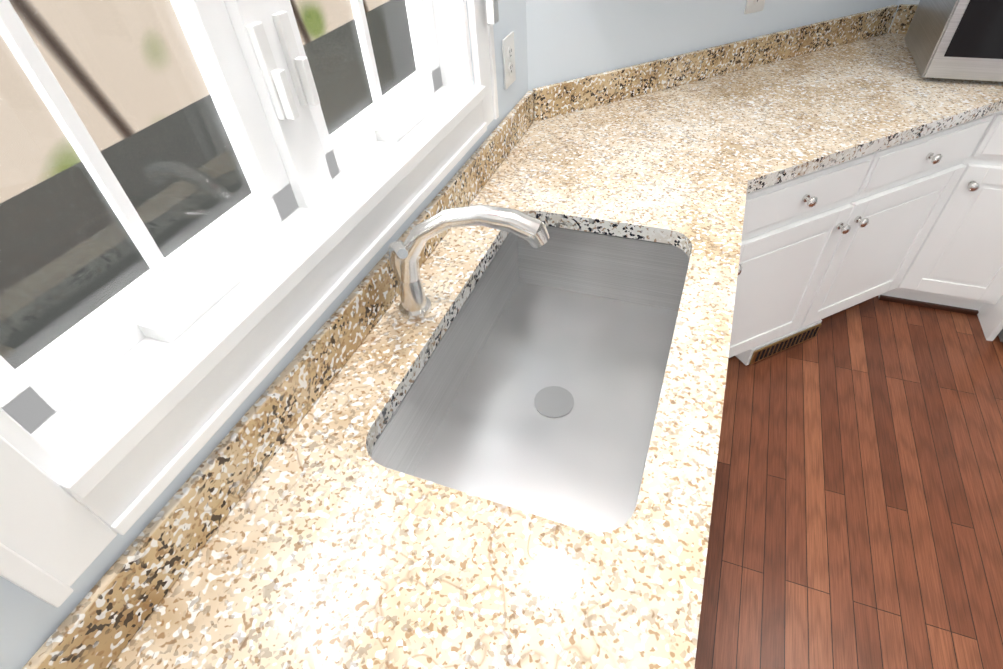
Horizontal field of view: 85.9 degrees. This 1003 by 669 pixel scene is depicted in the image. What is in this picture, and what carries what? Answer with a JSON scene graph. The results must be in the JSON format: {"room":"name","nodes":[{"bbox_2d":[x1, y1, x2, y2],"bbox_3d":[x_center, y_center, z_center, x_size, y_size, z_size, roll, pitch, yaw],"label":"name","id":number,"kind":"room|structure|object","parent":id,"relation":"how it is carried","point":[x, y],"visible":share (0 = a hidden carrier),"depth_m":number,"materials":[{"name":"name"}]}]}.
{"room":"kitchen","nodes":[
{"label":"kitchen","id":0,"kind":"room"},
{"bbox_2d":[0,0,527,668],"bbox_3d":[-1.427,1.616,-1.199,0.140,2.740,8.160,12,46,17],"label":"wall","id":1,"kind":"structure","parent":0,"point":[28,624],"depth_m":0.74,"materials":[{"name":"blue paint"}]},
{"bbox_2d":[0,0,498,606],"bbox_3d":[-0.349,-0.635,0.575,0.155,1.320,1.320,12,46,17],"label":"kitchen window","id":2,"kind":"structure","parent":1,"relation":"in","point":[120,408],"depth_m":0.74,"materials":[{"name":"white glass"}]},
{"bbox_2d":[485,0,498,23],"bbox_3d":[-0.239,-0.684,0.475,0.089,1.045,1.320,12,46,17],"label":"blind","id":3,"kind":"object","parent":2,"relation":"attached to","point":[492,13],"visible":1,"depth_m":1.23,"materials":[{"name":"white"}]},
{"bbox_2d":[502,31,515,88],"bbox_3d":[0.023,-0.753,1.480,0.009,0.125,0.078,12,46,17],"label":"outlet","id":4,"kind":"object","parent":1,"relation":"attached to","point":[508,48],"depth_m":1.47,"materials":[{"name":"white plastic"}]},
{"bbox_2d":[526,0,897,90],"bbox_3d":[0.786,-1.351,1.689,1.658,2.740,0.140,-20,46,-15],"label":"wall","id":5,"kind":"structure","parent":0,"point":[567,40],"depth_m":1.73,"materials":[{"name":"blue paint"}]},
{"bbox_2d":[744,0,764,13],"bbox_3d":[0.862,-1.147,1.801,0.078,0.124,0.004,-20,46,-15],"label":"outlet","id":6,"kind":"object","parent":5,"relation":"attached to","point":[752,6],"depth_m":1.83,"materials":[{"name":"white plastic"}]},
{"bbox_2d":[695,296,1002,668],"bbox_3d":[2.313,3.040,-0.960,7.880,0.100,9.830,12,46,17],"label":"floor","id":7,"kind":"structure","parent":0,"point":[856,522],"depth_m":1.69,"materials":[{"name":"brown wood"}]},
{"bbox_2d":[728,111,1002,364],"bbox_3d":[1.149,-0.246,1.869,0.822,0.856,0.749,12,46,17],"label":"base cabinet","id":8,"kind":"object","parent":7,"relation":"on","point":[917,221],"depth_m":1.84,"materials":[{"name":"white wood"}]},
{"bbox_2d":[22,4,1002,668],"bbox_3d":[0.577,0.290,0.644,1.963,0.140,4.687,12,46,17],"label":"countertop","id":9,"kind":"structure","parent":8,"relation":"on","point":[292,524],"depth_m":0.83,"materials":[{"name":"stone"}]},
{"bbox_2d":[388,204,548,319],"bbox_3d":[-0.078,-0.104,0.970,0.310,0.254,0.139,12,46,17],"label":"faucet","id":10,"kind":"object","parent":9,"relation":"on","point":[415,303],"visible":1,"depth_m":0.93,"materials":[{"name":"silver metal"}]},
{"bbox_2d":[372,226,688,532],"bbox_3d":[0.113,0.084,1.151,0.452,0.204,0.792,12,46,17],"label":"sink","id":11,"kind":"object","parent":9,"relation":"in","point":[535,387],"visible":0.77,"depth_m":1.23,"materials":[{"name":"silver metal"}]},
{"bbox_2d":[904,0,1002,81],"bbox_3d":[1.710,-1.038,1.731,0.550,0.324,0.436,12,46,17],"label":"microwave","id":12,"kind":"object","parent":9,"relation":"on","point":[954,39],"visible":0.98,"depth_m":1.70,"materials":[{"name":"silver metal"}]},
{"bbox_2d":[749,323,820,364],"bbox_3d":[1.116,0.037,2.115,0.335,0.072,0.006,-20,46,-15],"label":"air vent register","id":13,"kind":"object","parent":8,"relation":"attached to","point":[783,344],"visible":1,"depth_m":2.11,"materials":[{"name":"gold metal"}]},
{"bbox_2d":[977,295,1002,340],"bbox_3d":[2.795,-0.908,1.223,1.891,2.500,0.764,12,46,17],"label":"tall cabinet","id":14,"kind":"object","parent":7,"relation":"on","point":[990,316],"visible":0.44,"depth_m":2.13,"materials":[{"name":"white wood"}]},
{"bbox_2d":[998,329,1002,342],"bbox_3d":[2.442,-0.705,1.525,0.983,1.832,0.832,12,46,17],"label":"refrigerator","id":15,"kind":"object","parent":7,"relation":"on","point":[1000,334],"visible":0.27,"depth_m":2.10,"materials":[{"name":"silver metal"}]},
{"bbox_2d":[888,0,919,31],"bbox_3d":[2.758,-1.339,1.500,2.610,2.740,0.140,12,46,17],"label":"wall","id":16,"kind":"structure","parent":0,"point":[899,2],"depth_m":2.09,"materials":[{"name":"blue paint"}]},
{"label":"outside","id":17,"kind":"structure","parent":0,"visible":0},
{"bbox_2d":[0,0,389,202],"bbox_3d":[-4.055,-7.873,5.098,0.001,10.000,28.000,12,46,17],"label":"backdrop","id":18,"kind":"structure","parent":17,"point":[96,79],"depth_m":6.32,"materials":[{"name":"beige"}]}
]}

